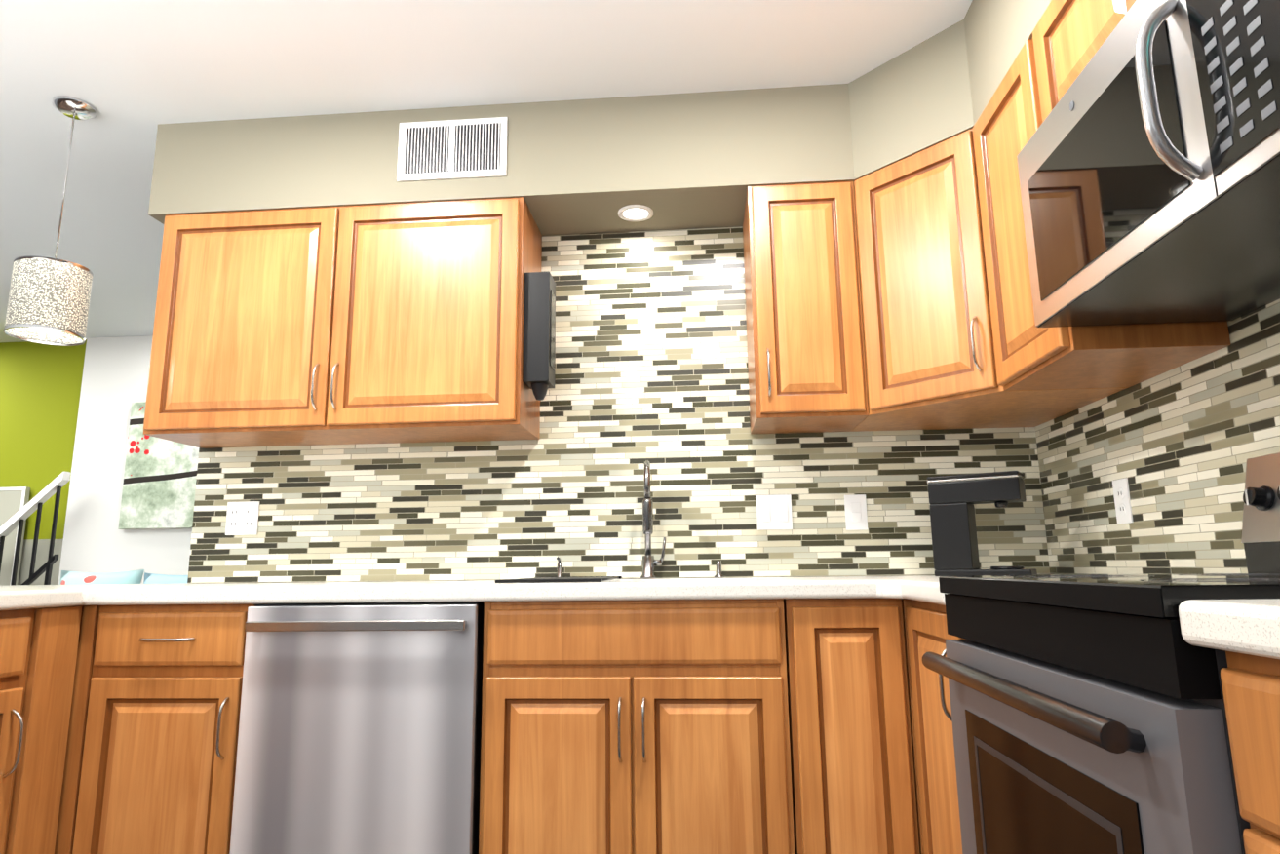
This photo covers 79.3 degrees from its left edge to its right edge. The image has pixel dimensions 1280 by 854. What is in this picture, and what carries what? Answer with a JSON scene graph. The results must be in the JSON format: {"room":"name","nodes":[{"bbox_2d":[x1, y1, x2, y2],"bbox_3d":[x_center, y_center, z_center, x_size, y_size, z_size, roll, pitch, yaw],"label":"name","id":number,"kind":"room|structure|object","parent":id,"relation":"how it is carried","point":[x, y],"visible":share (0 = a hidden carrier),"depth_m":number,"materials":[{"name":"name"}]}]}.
{"room":"kitchen","nodes":[
{"label":"kitchen","id":0,"kind":"room"},
{"bbox_2d":[0,335,192,585],"bbox_3d":[-3.295,0.637,4.990,13.000,2.510,0.179,-2,-10,4],"label":"wall","id":1,"kind":"structure","parent":0,"point":[113,388],"depth_m":5.07,"materials":[{"name":"white paint"}]},
{"bbox_2d":[118,401,198,529],"bbox_3d":[-2.853,0.233,4.953,0.920,0.820,0.032,-2,-10,4],"label":"picture","id":2,"kind":"object","parent":1,"relation":"attached to","point":[159,483],"visible":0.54,"depth_m":4.93,"materials":[{"name":"paper"}]},
{"bbox_2d":[0,0,972,342],"bbox_3d":[-3.536,-1.127,2.442,13.000,0.060,12.000,-2,-10,4],"label":"ceiling","id":3,"kind":"structure","parent":0,"point":[135,72],"depth_m":2.43,"materials":[{"name":"white paint"}]},
{"bbox_2d":[3,95,97,346],"bbox_3d":[-1.907,-0.687,2.545,0.208,0.809,0.208,-2,-10,4],"label":"pendant light","id":4,"kind":"object","parent":3,"relation":"hanging from","point":[49,300],"visible":0.98,"depth_m":2.44,"materials":[{"name":"white fabric"}]},
{"bbox_2d":[148,0,1051,235],"bbox_3d":[-0.261,-1.078,1.812,3.010,0.340,2.204,-2,-10,4],"label":"soffit","id":5,"kind":"structure","parent":3,"relation":"attached to","point":[683,161],"depth_m":2.58,"materials":[{"name":"brown paint"}]},
{"bbox_2d":[396,116,507,181],"bbox_3d":[-0.634,-0.940,2.610,0.374,0.212,0.013,-2,-10,4],"label":"air vent grille","id":6,"kind":"object","parent":5,"relation":"attached to","point":[450,149],"visible":1,"depth_m":2.61,"materials":[{"name":"white metal"}]},
{"bbox_2d":[618,204,653,221],"bbox_3d":[-0.015,-0.745,2.699,0.124,0.006,0.124,-2,-10,4],"label":"recessed light","id":7,"kind":"object","parent":5,"relation":"attached to","point":[636,213],"visible":1,"depth_m":2.70,"materials":[{"name":"white"}]},
{"bbox_2d":[188,435,1050,583],"bbox_3d":[-0.060,0.192,2.752,3.106,2.510,0.120,-2,-10,4],"label":"wall","id":8,"kind":"structure","parent":0,"point":[622,578],"depth_m":2.63,"materials":[{"name":"brown paint"}]},
{"bbox_2d":[143,196,542,448],"bbox_3d":[-0.998,-0.346,2.692,1.256,0.770,0.322,-2,-10,4],"label":"upper cabinet","id":9,"kind":"object","parent":8,"relation":"attached to","point":[401,323],"visible":1,"depth_m":2.52,"materials":[{"name":"brown wood"}]},
{"bbox_2d":[522,271,555,400],"bbox_3d":[-0.332,-0.294,2.567,0.088,0.422,0.110,-2,-10,4],"label":"holder","id":10,"kind":"object","parent":9,"relation":"attached to","point":[539,342],"visible":1,"depth_m":2.52,"materials":[{"name":"black plastic"}]},
{"bbox_2d":[187,226,1049,582],"bbox_3d":[-0.143,-0.099,2.747,2.956,1.253,0.006,-2,-10,4],"label":"backsplash","id":11,"kind":"structure","parent":8,"relation":"attached to","point":[651,355],"depth_m":2.71,"materials":[{"name":"tile"}]},
{"bbox_2d":[225,501,259,535],"bbox_3d":[-1.425,0.327,2.768,0.118,0.118,0.007,-2,-10,4],"label":"electrical outlet","id":12,"kind":"object","parent":11,"relation":"attached to","point":[242,518],"visible":1,"depth_m":2.77,"materials":[{"name":"white plastic"}]},
{"bbox_2d":[755,494,792,530],"bbox_3d":[0.455,0.289,2.621,0.118,0.118,0.008,-2,-10,4],"label":"light switch","id":13,"kind":"object","parent":11,"relation":"attached to","point":[773,512],"visible":1,"depth_m":2.62,"materials":[{"name":"white plastic"}]},
{"bbox_2d":[844,494,867,530],"bbox_3d":[0.727,0.287,2.599,0.072,0.118,0.008,-2,-10,4],"label":"light switch","id":14,"kind":"object","parent":11,"relation":"attached to","point":[855,508],"visible":1,"depth_m":2.60,"materials":[{"name":"white plastic"}]},
{"bbox_2d":[742,181,868,433],"bbox_3d":[0.533,-0.389,2.557,0.339,0.770,0.358,-2,-10,4],"label":"upper cabinet","id":15,"kind":"object","parent":8,"relation":"attached to","point":[806,364],"visible":1,"depth_m":2.42,"materials":[{"name":"brown wood"}]},
{"bbox_2d":[851,127,1128,431],"bbox_3d":[0.996,-0.423,2.403,0.611,0.770,0.599,-2,-10,4],"label":"upper cabinet","id":16,"kind":"object","parent":8,"relation":"attached to","point":[929,349],"visible":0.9,"depth_m":2.25,"materials":[{"name":"brown wood"}]},
{"bbox_3d":[-3.505,1.402,1.985,13.000,0.060,12.000,-2,-10,4],"label":"floor","id":17,"kind":"structure","parent":0,"visible":0},
{"bbox_2d":[0,608,35,853],"bbox_3d":[-1.839,0.840,1.595,0.656,0.868,0.665,-2,-10,4],"label":"base cabinet","id":18,"kind":"object","parent":17,"relation":"on","point":[16,629],"visible":1,"depth_m":1.88,"materials":[{"name":"brown wood"}]},
{"bbox_2d":[0,584,89,610],"bbox_3d":[-2.053,0.339,1.387,1.012,0.045,1.483,-2,-10,4],"label":"countertop","id":19,"kind":"structure","parent":18,"relation":"on","point":[12,597],"depth_m":1.98,"materials":[{"name":"white stone"}]},
{"bbox_2d":[0,471,70,584],"bbox_3d":[-3.940,1.074,4.755,0.728,1.582,0.190,-2,-10,4],"label":"stair railing","id":20,"kind":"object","parent":17,"relation":"on","point":[34,504],"depth_m":4.79,"materials":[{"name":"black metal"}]},
{"bbox_2d":[4,606,81,853],"bbox_3d":[-1.567,0.904,1.968,0.098,0.867,0.130,-2,-10,4],"label":"filler panel","id":21,"kind":"object","parent":17,"relation":"on","point":[34,811],"visible":0.77,"depth_m":1.97,"materials":[{"name":"brown wood"}]},
{"bbox_2d":[43,605,99,853],"bbox_3d":[-1.768,0.978,2.365,0.624,0.868,0.619,-2,-10,4],"label":"filler panel","id":22,"kind":"object","parent":17,"relation":"on","point":[66,822],"visible":0.06,"depth_m":2.06,"materials":[{"name":"brown wood"}]},
{"bbox_2d":[72,603,265,853],"bbox_3d":[-1.236,0.960,2.300,0.443,0.868,0.666,-2,-10,4],"label":"base cabinet","id":23,"kind":"object","parent":17,"relation":"on","point":[158,769],"visible":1,"depth_m":2.03,"materials":[{"name":"brown wood"}]},
{"bbox_2d":[229,601,484,853],"bbox_3d":[-0.703,0.941,2.233,0.616,0.866,0.660,-2,-10,4],"label":"dishwasher","id":24,"kind":"object","parent":17,"relation":"on","point":[360,727],"visible":0.96,"depth_m":1.97,"materials":[{"name":"grey metal"}]},
{"bbox_2d":[478,598,794,853],"bbox_3d":[0.006,0.927,2.205,0.782,0.868,0.666,-2,-10,4],"label":"base cabinet","id":25,"kind":"object","parent":17,"relation":"on","point":[635,726],"visible":0.96,"depth_m":1.94,"materials":[{"name":"brown wood"}]},
{"bbox_2d":[85,576,873,605],"bbox_3d":[-0.580,0.494,2.346,3.794,0.045,0.690,-2,-10,4],"label":"countertop","id":26,"kind":"structure","parent":25,"relation":"on","point":[816,587],"depth_m":2.02,"materials":[{"name":"white stone"}]},
{"bbox_2d":[495,576,621,582],"bbox_3d":[-0.225,0.457,2.322,0.287,0.009,0.534,-2,-10,4],"label":"drying rack","id":27,"kind":"object","parent":26,"relation":"on","point":[565,579],"visible":1,"depth_m":2.07,"materials":[{"name":"grey metal"}]},
{"bbox_2d":[556,556,562,577],"bbox_3d":[-0.272,0.475,2.598,0.034,0.074,0.052,-2,-10,4],"label":"soap dispenser","id":28,"kind":"object","parent":26,"relation":"on","point":[560,569],"visible":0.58,"depth_m":2.60,"materials":[{"name":"silver metal"}]},
{"bbox_2d":[640,460,665,578],"bbox_3d":[0.037,0.301,2.530,0.090,0.384,0.214,-2,-10,4],"label":"faucet","id":29,"kind":"object","parent":26,"relation":"on","point":[649,562],"visible":1,"depth_m":2.49,"materials":[{"name":"silver metal"}]},
{"bbox_2d":[714,560,724,578],"bbox_3d":[0.262,0.472,2.565,0.034,0.055,0.034,-2,-10,4],"label":"soap dispenser","id":30,"kind":"object","parent":26,"relation":"on","point":[718,569],"visible":0.94,"depth_m":2.56,"materials":[{"name":"silver metal"}]},
{"bbox_2d":[927,470,1037,576],"bbox_3d":[0.994,0.286,2.258,0.260,0.292,0.102,-8,-12,34],"label":"coffee maker","id":31,"kind":"object","parent":26,"relation":"on","point":[953,499],"visible":0.98,"depth_m":2.24,"materials":[{"name":"black plastic"}]},
{"bbox_2d":[782,598,919,853],"bbox_3d":[0.548,0.916,2.182,0.290,0.868,0.630,-2,-10,4],"label":"base cabinet","id":32,"kind":"object","parent":17,"relation":"on","point":[853,787],"visible":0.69,"depth_m":1.90,"materials":[{"name":"brown wood"}]},
{"bbox_2d":[901,598,923,853],"bbox_3d":[1.009,0.906,2.157,0.626,0.868,0.611,-2,-10,4],"label":"filler panel","id":33,"kind":"object","parent":17,"relation":"on","point":[906,602],"depth_m":1.91,"materials":[{"name":"brown wood"}]},
{"bbox_2d":[905,599,965,853],"bbox_3d":[0.948,0.814,1.647,0.660,0.868,0.423,-2,-10,4],"label":"base cabinet","id":34,"kind":"object","parent":17,"relation":"on","point":[927,627],"visible":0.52,"depth_m":1.73,"materials":[{"name":"brown wood"}]},
{"bbox_2d":[869,574,1053,605],"bbox_3d":[0.921,0.360,1.707,0.696,0.045,0.373,-2,-10,4],"label":"countertop","id":35,"kind":"structure","parent":34,"relation":"on","point":[921,588],"depth_m":1.88,"materials":[{"name":"white stone"}]},
{"bbox_2d":[921,452,1279,853],"bbox_3d":[0.873,0.571,1.089,0.716,1.150,0.762,-2,-10,4],"label":"range","id":36,"kind":"object","parent":17,"relation":"on","point":[1088,715],"visible":0.98,"depth_m":0.98,"materials":[{"name":"grey metal"}]},
{"bbox_2d":[1220,650,1279,853],"bbox_3d":[0.855,0.607,0.495,0.660,0.868,0.386,-2,-10,4],"label":"base cabinet","id":37,"kind":"object","parent":17,"relation":"on","point":[1251,686],"visible":0.88,"depth_m":0.72,"materials":[{"name":"brown wood"}]},
{"bbox_2d":[1178,598,1279,659],"bbox_3d":[0.854,0.157,0.575,0.648,0.045,0.383,-2,-10,4],"label":"countertop","id":38,"kind":"structure","parent":37,"relation":"on","point":[1251,627],"depth_m":0.71,"materials":[{"name":"white stone"}]},
{"bbox_3d":[-2.350,1.325,4.254,2.440,0.870,0.930,-2,-10,4],"label":"sofa","id":39,"kind":"object","parent":17,"relation":"on","visible":0},
{"bbox_2d":[59,569,144,584],"bbox_3d":[-3.153,1.077,4.466,0.502,0.496,0.161,-2,-10,4],"label":"pillow","id":40,"kind":"object","parent":39,"relation":"on","point":[92,578],"visible":0.19,"depth_m":4.50,"materials":[{"name":"white fabric"}]},
{"bbox_2d":[143,572,188,583],"bbox_3d":[-2.664,1.074,4.427,0.482,0.477,0.159,-2,-10,4],"label":"pillow","id":41,"kind":"object","parent":39,"relation":"on","point":[151,578],"visible":0.12,"depth_m":4.47,"materials":[{"name":"blue fabric"}]},
{"bbox_3d":[1.143,-0.453,-0.733,0.144,2.510,6.754,-2,-10,4],"label":"wall","id":42,"kind":"structure","parent":0,"visible":0},
{"bbox_2d":[1032,0,1135,122],"bbox_3d":[1.022,-0.846,1.340,0.376,0.316,0.848,-2,-10,4],"label":"upper cabinet","id":43,"kind":"object","parent":42,"relation":"attached to","point":[1069,37],"visible":0.23,"depth_m":1.62,"materials":[{"name":"brown wood"}]},
{"bbox_2d":[1016,0,1279,327],"bbox_3d":[0.982,-0.489,1.275,0.464,0.402,0.836,-2,-10,4],"label":"microwave","id":44,"kind":"object","parent":43,"relation":"attached to","point":[1148,160],"visible":1,"depth_m":1.27,"materials":[{"name":"silver metal"}]},
{"bbox_2d":[972,38,1230,390],"bbox_3d":[1.092,-0.513,1.911,0.340,0.770,0.396,-2,-10,4],"label":"upper cabinet","id":45,"kind":"object","parent":42,"relation":"attached to","point":[1028,355],"visible":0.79,"depth_m":1.88,"materials":[{"name":"brown wood"}]},
{"bbox_2d":[1035,299,1279,574],"bbox_3d":[1.249,0.011,1.492,0.006,0.555,2.196,-2,-10,4],"label":"backsplash","id":46,"kind":"structure","parent":42,"relation":"attached to","point":[1179,446],"depth_m":1.86,"materials":[{"name":"tile"}]},
{"bbox_2d":[1112,477,1132,524],"bbox_3d":[1.292,0.199,2.071,0.007,0.118,0.072,-2,-10,4],"label":"electrical outlet","id":47,"kind":"object","parent":46,"relation":"attached to","point":[1122,501],"visible":1,"depth_m":2.06,"materials":[{"name":"white plastic"}]}
]}

